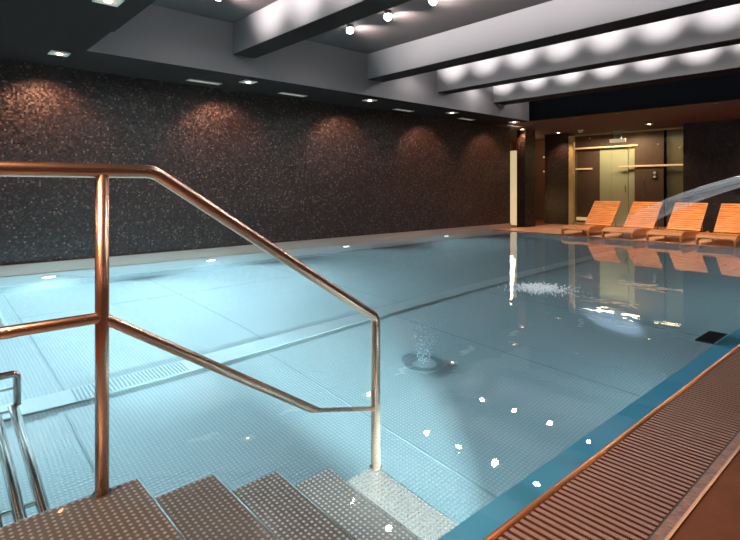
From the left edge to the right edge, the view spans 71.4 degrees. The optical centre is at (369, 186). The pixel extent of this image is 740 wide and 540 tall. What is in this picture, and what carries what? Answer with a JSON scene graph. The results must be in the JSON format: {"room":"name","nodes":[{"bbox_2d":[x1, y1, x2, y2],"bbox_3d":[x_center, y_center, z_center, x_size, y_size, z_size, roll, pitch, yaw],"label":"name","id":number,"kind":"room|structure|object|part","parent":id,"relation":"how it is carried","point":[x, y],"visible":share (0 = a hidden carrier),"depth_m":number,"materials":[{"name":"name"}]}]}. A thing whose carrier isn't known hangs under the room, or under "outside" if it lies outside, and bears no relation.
{"room":"indoor swimming pool","nodes":[
{"label":"indoor swimming pool","id":0,"kind":"room"},
{"bbox_2d":[0,0,151,50],"bbox_3d":[-2.530,-2.025,2.547,3.430,0.900,6.070,0,0,-42],"label":"ceiling","id":1,"kind":"structure","parent":0,"point":[74,24],"depth_m":4.87,"materials":[{"name":"black paint"}]},
{"bbox_2d":[92,0,123,6],"bbox_3d":[-2.205,-1.567,4.335,0.200,0.016,0.200,0,0,-42],"label":"recessed light","id":2,"kind":"object","parent":1,"relation":"attached to","point":[115,3],"visible":1,"depth_m":4.36,"materials":[{"name":"white"}]},
{"bbox_2d":[0,59,509,265],"bbox_3d":[-1.503,-0.650,9.225,13.870,3.700,0.250,0,0,-42],"label":"wall","id":3,"kind":"structure","parent":0,"point":[287,169],"depth_m":8.26,"materials":[{"name":"tile"}]},
{"bbox_2d":[0,223,511,276],"bbox_3d":[-0.828,1.034,9.633,12.320,0.132,0.045,0,0,-42],"label":"trim","id":4,"kind":"structure","parent":3,"relation":"attached to","point":[53,266],"depth_m":8.10,"materials":[{"name":"silver metal"}]},
{"bbox_2d":[493,229,739,247],"bbox_3d":[5.412,1.100,10.687,0.028,0.028,6.800,0,0,-42],"label":"trim","id":5,"kind":"structure","parent":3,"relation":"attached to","point":[493,229],"depth_m":10.72,"materials":[{"name":"orange metal"}]},
{"bbox_2d":[0,37,525,124],"bbox_3d":[-1.404,-2.025,8.388,12.900,0.900,1.130,0,0,-42],"label":"ceiling","id":6,"kind":"structure","parent":0,"point":[10,49],"depth_m":7.41,"materials":[{"name":"black paint"}]},
{"bbox_2d":[48,50,70,56],"bbox_3d":[-3.654,-1.567,6.058,0.200,0.016,0.200,0,0,-42],"label":"recessed light","id":7,"kind":"object","parent":6,"relation":"in","point":[52,52],"visible":1,"depth_m":6.04,"materials":[{"name":"white plastic"}]},
{"bbox_2d":[186,78,222,84],"bbox_3d":[-2.473,-1.569,7.692,0.510,0.012,0.140,0,0,-42],"label":"ceiling slot","id":8,"kind":"object","parent":6,"relation":"attached to","point":[189,79],"visible":1,"depth_m":7.67,"materials":[{"name":"beige"}]},
{"bbox_3d":[-2.473,-1.571,7.692,0.480,0.008,0.110,0,0,-42],"label":"panel","id":9,"kind":"part","parent":8,"relation":"part of","materials":[{"name":"beige"}]},
{"bbox_2d":[239,80,256,83],"bbox_3d":[-1.821,-1.567,7.699,0.200,0.016,0.200,0,0,-42],"label":"recessed light","id":10,"kind":"object","parent":6,"relation":"in","point":[243,81],"visible":1,"depth_m":7.68,"materials":[{"name":"white"}]},
{"bbox_2d":[277,92,306,96],"bbox_3d":[-1.311,-1.569,8.733,0.510,0.012,0.140,0,0,-42],"label":"ceiling slot","id":11,"kind":"object","parent":6,"relation":"attached to","point":[284,93],"visible":1,"depth_m":8.72,"materials":[{"name":"beige paint"}]},
{"bbox_2d":[87,4,528,120],"bbox_3d":[0.254,-1.927,9.107,9.470,0.705,0.012,0,0,-42],"label":"ceiling","id":12,"kind":"structure","parent":6,"relation":"attached to","point":[157,33],"depth_m":7.59,"materials":[{"name":"grey paint"}]},
{"bbox_2d":[362,99,377,101],"bbox_3d":[-0.004,-1.567,9.327,0.200,0.016,0.200,0,0,-42],"label":"recessed light","id":13,"kind":"object","parent":6,"relation":"in","point":[367,100],"visible":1,"depth_m":9.31,"materials":[{"name":"white"}]},
{"bbox_2d":[392,108,413,111],"bbox_3d":[0.685,-1.569,10.521,0.510,0.012,0.140,0,0,-42],"label":"ceiling slot","id":14,"kind":"object","parent":6,"relation":"attached to","point":[398,109],"visible":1,"depth_m":10.53,"materials":[{"name":"beige paint"}]},
{"bbox_2d":[152,0,551,53],"bbox_3d":[2.312,-2.330,6.884,9.570,0.100,6.070,0,0,-42],"label":"ceiling","id":15,"kind":"structure","parent":0,"point":[412,20],"depth_m":6.89,"materials":[{"name":"grey paint"}]},
{"bbox_2d":[112,0,155,31],"bbox_3d":[-1.137,-2.062,3.795,0.270,0.436,6.046,0,0,-42],"label":"ceiling beam","id":16,"kind":"structure","parent":15,"relation":"attached to","point":[152,1],"depth_m":5.54,"materials":[{"name":"grey paint"}]},
{"bbox_2d":[233,0,410,57],"bbox_3d":[0.238,-2.062,5.026,0.340,0.436,6.046,0,0,-42],"label":"ceiling beam","id":17,"kind":"structure","parent":15,"relation":"attached to","point":[280,24],"depth_m":6.13,"materials":[{"name":"grey paint"}]},
{"bbox_2d":[346,24,352,33],"bbox_3d":[-0.281,-2.217,7.239,0.100,0.125,0.100,0,0,-42],"label":"ceiling spotlight","id":18,"kind":"object","parent":15,"relation":"attached to","point":[349,30],"visible":0.99,"depth_m":7.20,"materials":[{"name":"white"}]},
{"bbox_2d":[384,10,391,20],"bbox_3d":[0.232,-2.217,6.665,0.100,0.125,0.100,0,0,-42],"label":"ceiling spotlight","id":19,"kind":"object","parent":15,"relation":"attached to","point":[387,16],"visible":1,"depth_m":6.63,"materials":[{"name":"white"}]},
{"bbox_3d":[0.232,-2.205,6.665,0.100,0.100,0.100,0,0,-42],"label":"bulb","id":20,"kind":"part","parent":19,"relation":"part of","materials":[{"name":"white glass"}]},
{"bbox_2d":[429,0,436,4],"bbox_3d":[0.746,-2.217,6.092,0.100,0.125,0.100,0,0,-42],"label":"ceiling spotlight","id":21,"kind":"object","parent":15,"relation":"attached to","point":[432,2],"visible":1,"depth_m":6.06,"materials":[{"name":"white"}]},
{"bbox_2d":[367,0,739,81],"bbox_3d":[2.107,-2.062,6.700,0.360,0.436,6.046,0,0,-42],"label":"ceiling beam","id":22,"kind":"structure","parent":15,"relation":"attached to","point":[552,22],"depth_m":6.61,"materials":[{"name":"grey paint"}]},
{"bbox_2d":[437,4,739,93],"bbox_3d":[3.441,-2.062,7.894,0.300,0.436,6.046,0,0,-42],"label":"ceiling beam","id":23,"kind":"structure","parent":15,"relation":"attached to","point":[719,27],"depth_m":7.64,"materials":[{"name":"grey paint"}]},
{"bbox_2d":[493,44,739,104],"bbox_3d":[4.890,-2.062,9.192,0.450,0.436,6.046,0,0,-42],"label":"ceiling beam","id":24,"kind":"structure","parent":15,"relation":"attached to","point":[725,60],"depth_m":9.24,"materials":[{"name":"grey paint"}]},
{"bbox_2d":[0,230,739,539],"bbox_3d":[1.120,1.100,6.843,11.500,0.001,6.800,0,0,-42],"label":"water","id":25,"kind":"object","parent":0,"point":[490,395],"visible":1,"depth_m":2.87,"materials":[{"name":"teal liquid"}]},
{"bbox_2d":[499,281,588,296],"bbox_3d":[1.860,1.092,5.687,1.084,0.030,1.113,0,0,23],"label":"froth","id":26,"kind":"object","parent":25,"relation":"on","point":[526,287],"visible":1,"depth_m":5.55,"materials":[{"name":"white liquid"}]},
{"bbox_2d":[513,138,575,220],"bbox_3d":[7.797,-0.350,15.239,0.150,3.100,8.300,0,0,-42],"label":"wall","id":27,"kind":"structure","parent":0,"point":[539,145],"depth_m":17.40,"materials":[{"name":"brown"}]},
{"bbox_2d":[545,133,573,224],"bbox_3d":[5.652,-0.237,15.386,0.350,2.675,0.740,0,0,-42],"label":"wall","id":28,"kind":"structure","parent":0,"point":[556,145],"depth_m":15.26,"materials":[{"name":"tile"}]},
{"bbox_2d":[492,99,739,141],"bbox_3d":[7.532,-1.625,11.915,4.880,0.100,12.900,0,0,-42],"label":"ceiling","id":29,"kind":"structure","parent":0,"point":[674,116],"depth_m":12.38,"materials":[{"name":"brown"}]},
{"bbox_2d":[609,131,625,142],"bbox_3d":[6.941,-1.413,14.433,0.060,0.325,0.440,0,0,-42],"label":"emergency light","id":30,"kind":"object","parent":29,"relation":"attached to","point":[617,137],"visible":1,"depth_m":14.41,"materials":[{"name":"beige plastic"}]},
{"bbox_2d":[609,138,625,142],"bbox_3d":[6.941,-1.300,14.433,0.060,0.100,0.440,0,0,-42],"label":"diffuser","id":31,"kind":"object","parent":30,"relation":"attached to","point":[615,140],"depth_m":14.42,"materials":[{"name":"beige"}]},
{"bbox_2d":[498,219,739,539],"bbox_3d":[3.055,1.139,7.905,18.900,0.122,12.900,0,0,-42],"label":"floor","id":32,"kind":"structure","parent":0,"point":[716,516],"depth_m":1.78,"materials":[{"name":"brown stone"}]},
{"bbox_2d":[510,151,516,224],"bbox_3d":[4.143,0.025,14.934,0.030,2.150,0.320,0,0,-42],"label":"wall panel","id":33,"kind":"object","parent":32,"relation":"on","point":[513,154],"visible":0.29,"depth_m":14.90,"materials":[{"name":"beige"}]},
{"bbox_2d":[517,129,534,226],"bbox_3d":[4.335,-0.237,14.300,0.520,2.675,0.260,0,0,-42],"label":"column","id":34,"kind":"structure","parent":32,"relation":"on","point":[525,138],"depth_m":14.14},
{"bbox_2d":[568,136,574,224],"bbox_3d":[5.871,-0.193,14.984,0.100,2.585,0.150,0,0,-42],"label":"column","id":35,"kind":"structure","parent":32,"relation":"on","point":[571,139],"depth_m":14.94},
{"bbox_2d":[577,217,586,220],"bbox_3d":[6.627,0.980,15.803,0.040,0.100,0.600,0,0,-42],"label":"floor lamp","id":36,"kind":"object","parent":32,"relation":"on","point":[578,218],"visible":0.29,"depth_m":15.87,"materials":[{"name":"beige"}]},
{"bbox_2d":[561,201,621,235],"bbox_3d":[5.291,0.723,12.243,1.800,0.753,0.640,0,0,-42],"label":"sun lounger","id":37,"kind":"object","parent":32,"relation":"on","point":[602,213],"visible":0.82,"depth_m":12.50,"materials":[{"name":"brown wood"}]},
{"bbox_3d":[5.694,0.637,12.604,0.580,0.580,0.640,0,0,-42],"label":"backrest","id":38,"kind":"part","parent":37,"relation":"part of","materials":[{"name":"brown wood"}]},
{"bbox_3d":[5.493,0.985,12.018,1.800,0.163,0.035,0,0,-42],"label":"frame","id":39,"kind":"part","parent":37,"relation":"part of","materials":[{"name":"brown wood"}]},
{"bbox_2d":[575,127,682,230],"bbox_3d":[6.896,-0.200,13.855,0.099,2.600,2.840,0,0,-42],"label":"glass wall","id":40,"kind":"structure","parent":32,"relation":"on","point":[576,136],"depth_m":14.13,"materials":[{"name":"clear glass"}]},
{"bbox_2d":[601,201,663,239],"bbox_3d":[5.904,0.723,11.530,1.800,0.753,0.640,0,0,-42],"label":"sun lounger","id":41,"kind":"object","parent":32,"relation":"on","point":[641,215],"visible":0.85,"depth_m":11.78,"materials":[{"name":"brown wood"}]},
{"bbox_3d":[6.306,0.637,11.891,0.580,0.580,0.640,0,0,-42],"label":"backrest","id":42,"kind":"part","parent":41,"relation":"part of","materials":[{"name":"brown wood"}]},
{"bbox_3d":[6.105,0.985,11.305,1.800,0.163,0.035,0,0,-42],"label":"frame","id":43,"kind":"part","parent":41,"relation":"part of","materials":[{"name":"brown wood"}]},
{"bbox_2d":[646,202,708,242],"bbox_3d":[6.496,0.723,10.839,1.800,0.753,0.640,0,0,-42],"label":"sun lounger","id":44,"kind":"object","parent":32,"relation":"on","point":[689,217],"visible":0.81,"depth_m":11.10,"materials":[{"name":"brown wood"}]},
{"bbox_3d":[6.899,0.637,11.200,0.580,0.580,0.640,0,0,-42],"label":"backrest","id":45,"kind":"part","parent":44,"relation":"part of","materials":[{"name":"brown wood"}]},
{"bbox_3d":[6.698,0.985,10.613,1.800,0.163,0.035,0,0,-42],"label":"frame","id":46,"kind":"part","parent":44,"relation":"part of","materials":[{"name":"brown wood"}]},
{"bbox_2d":[649,432,739,539],"bbox_3d":[3.631,1.140,4.040,11.500,0.120,0.035,0,0,-42],"label":"kerb","id":47,"kind":"object","parent":32,"relation":"attached to","point":[688,500],"depth_m":1.81,"materials":[{"name":"stone"}]},
{"bbox_2d":[664,445,739,539],"bbox_3d":[3.646,1.136,4.024,11.500,0.128,0.010,0,0,-42],"label":"trim","id":48,"kind":"structure","parent":32,"relation":"attached to","point":[681,521],"depth_m":1.78,"materials":[{"name":"orange metal"}]},
{"bbox_2d":[695,203,739,246],"bbox_3d":[7.075,0.723,10.162,1.800,0.753,0.640,0,0,-42],"label":"sun lounger","id":49,"kind":"object","parent":32,"relation":"on","point":[728,219],"visible":1,"depth_m":10.48,"materials":[{"name":"brown wood"}]},
{"bbox_3d":[7.477,0.637,10.523,0.580,0.580,0.640,0,0,-42],"label":"backrest","id":50,"kind":"part","parent":49,"relation":"part of","materials":[{"name":"brown wood"}]},
{"bbox_3d":[7.276,0.985,9.937,1.800,0.163,0.035,0,0,-42],"label":"frame","id":51,"kind":"part","parent":49,"relation":"part of","materials":[{"name":"brown wood"}]},
{"bbox_2d":[577,129,682,224],"bbox_3d":[7.693,-0.237,14.898,0.140,2.675,3.530,0,0,-42],"label":"wall","id":52,"kind":"structure","parent":0,"point":[588,181],"depth_m":15.64,"materials":[{"name":"brown wood"}]},
{"bbox_2d":[577,168,592,169],"bbox_3d":[6.628,-0.560,15.951,0.040,0.060,0.540,0,0,-42],"label":"light line","id":53,"kind":"object","parent":52,"relation":"attached to","point":[577,168],"visible":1,"depth_m":15.91,"materials":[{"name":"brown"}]},
{"bbox_2d":[600,144,634,224],"bbox_3d":[7.296,-0.070,15.207,0.100,2.340,1.020,0,0,-42],"label":"sliding door","id":54,"kind":"structure","parent":52,"relation":"in","point":[616,184],"depth_m":15.16,"materials":[{"name":"beige"}]},
{"bbox_2d":[635,130,663,226],"bbox_3d":[7.918,-0.237,14.542,0.240,2.675,0.760,0,0,-42],"label":"wall","id":55,"kind":"structure","parent":0,"point":[649,150],"depth_m":14.43,"materials":[{"name":"brown wood"}]},
{"bbox_2d":[575,144,637,149],"bbox_3d":[6.999,-1.190,15.357,0.040,0.060,1.880,0,0,-42],"label":"light line","id":56,"kind":"object","parent":55,"relation":"attached to","point":[632,145],"visible":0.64,"depth_m":15.28,"materials":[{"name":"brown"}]},
{"bbox_2d":[618,164,682,167],"bbox_3d":[7.846,-0.600,14.411,0.040,0.060,1.740,0,0,-42],"label":"light line","id":57,"kind":"object","parent":55,"relation":"attached to","point":[650,165],"visible":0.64,"depth_m":14.39,"materials":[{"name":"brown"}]},
{"bbox_2d":[653,171,656,178],"bbox_3d":[7.921,-0.340,14.331,0.027,0.220,0.110,0,0,-42],"label":"controller","id":58,"kind":"object","parent":55,"relation":"attached to","point":[654,172],"visible":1,"depth_m":14.31,"materials":[{"name":"black plastic"}]},
{"bbox_2d":[664,130,666,226],"bbox_3d":[8.184,-0.237,14.244,0.200,2.675,0.040,0,0,-42],"label":"trim","id":59,"kind":"structure","parent":55,"relation":"attached to","point":[665,131],"depth_m":14.18,"materials":[{"name":"black paint"}]},
{"bbox_2d":[683,119,739,233],"bbox_3d":[10.187,-0.438,10.285,0.300,3.075,6.930,0,0,-42],"label":"wall","id":60,"kind":"structure","parent":0,"point":[711,149],"depth_m":12.32,"materials":[{"name":"tile"}]},
{"bbox_3d":[1.120,2.370,6.843,11.500,0.100,6.800,0,0,-42],"label":"floor","id":61,"kind":"structure","parent":0,"visible":0},
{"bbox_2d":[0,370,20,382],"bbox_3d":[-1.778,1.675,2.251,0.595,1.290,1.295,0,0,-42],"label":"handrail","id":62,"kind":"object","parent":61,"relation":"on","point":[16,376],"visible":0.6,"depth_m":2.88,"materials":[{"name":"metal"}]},
{"bbox_3d":[-0.433,1.740,1.666,2.238,1.160,1.120,0,0,-42],"label":"stairs","id":63,"kind":"structure","parent":61,"relation":"on","visible":0},
{"bbox_2d":[0,161,379,489],"bbox_3d":[-0.955,0.953,1.924,2.713,2.078,0.068,0,0,-42],"label":"handrail","id":64,"kind":"object","parent":63,"relation":"on","point":[102,320],"visible":0.83,"depth_m":1.90,"materials":[{"name":"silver metal"}]},
{"bbox_3d":[-0.986,0.557,1.895,0.048,1.205,0.048,0,0,-42],"label":"post","id":65,"kind":"part","parent":64,"relation":"part of","materials":[{"name":"beige metal"}]},
{"bbox_3d":[-0.951,0.918,1.927,2.656,0.917,0.041,0,0,-42],"label":"rail","id":66,"kind":"part","parent":64,"relation":"part of","materials":[{"name":"beige metal"}]},
{"bbox_3d":[-0.955,0.953,1.924,2.696,2.078,0.051,0,0,-42],"label":"rail","id":67,"kind":"part","parent":64,"relation":"part of","materials":[{"name":"beige metal"}]},
{"bbox_3d":[3.544,1.195,4.137,11.500,0.050,0.225,0,0,-42],"label":"gutter","id":68,"kind":"object","parent":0,"visible":0},
{"bbox_2d":[497,348,739,539],"bbox_3d":[3.509,1.118,4.176,11.500,0.064,0.328,0,0,-42],"label":"grate","id":69,"kind":"object","parent":68,"relation":"on","point":[629,492],"visible":0.9,"depth_m":1.97,"materials":[{"name":"orange metal"}]},
{"bbox_3d":[3.395,1.725,4.304,11.500,1.190,0.018,0,0,-42],"label":"wall","id":70,"kind":"structure","parent":0,"visible":0},
{"bbox_2d":[483,344,739,539],"bbox_3d":[3.405,1.094,4.307,11.520,0.030,0.032,0,0,-42],"label":"trim","id":71,"kind":"structure","parent":70,"relation":"on","point":[532,506],"depth_m":2.02,"materials":[{"name":"orange metal"}]},
{"bbox_3d":[5.869,-2.160,10.069,0.060,0.240,6.046,0,0,-42],"label":"ceiling","id":72,"kind":"structure","parent":0,"visible":0},
{"bbox_2d":[529,73,739,120],"bbox_3d":[5.847,-1.808,10.049,0.120,0.465,6.046,0,0,-42],"label":"trim","id":73,"kind":"structure","parent":72,"relation":"attached to","point":[722,87],"depth_m":10.38,"materials":[{"name":"black paint"}]}
]}

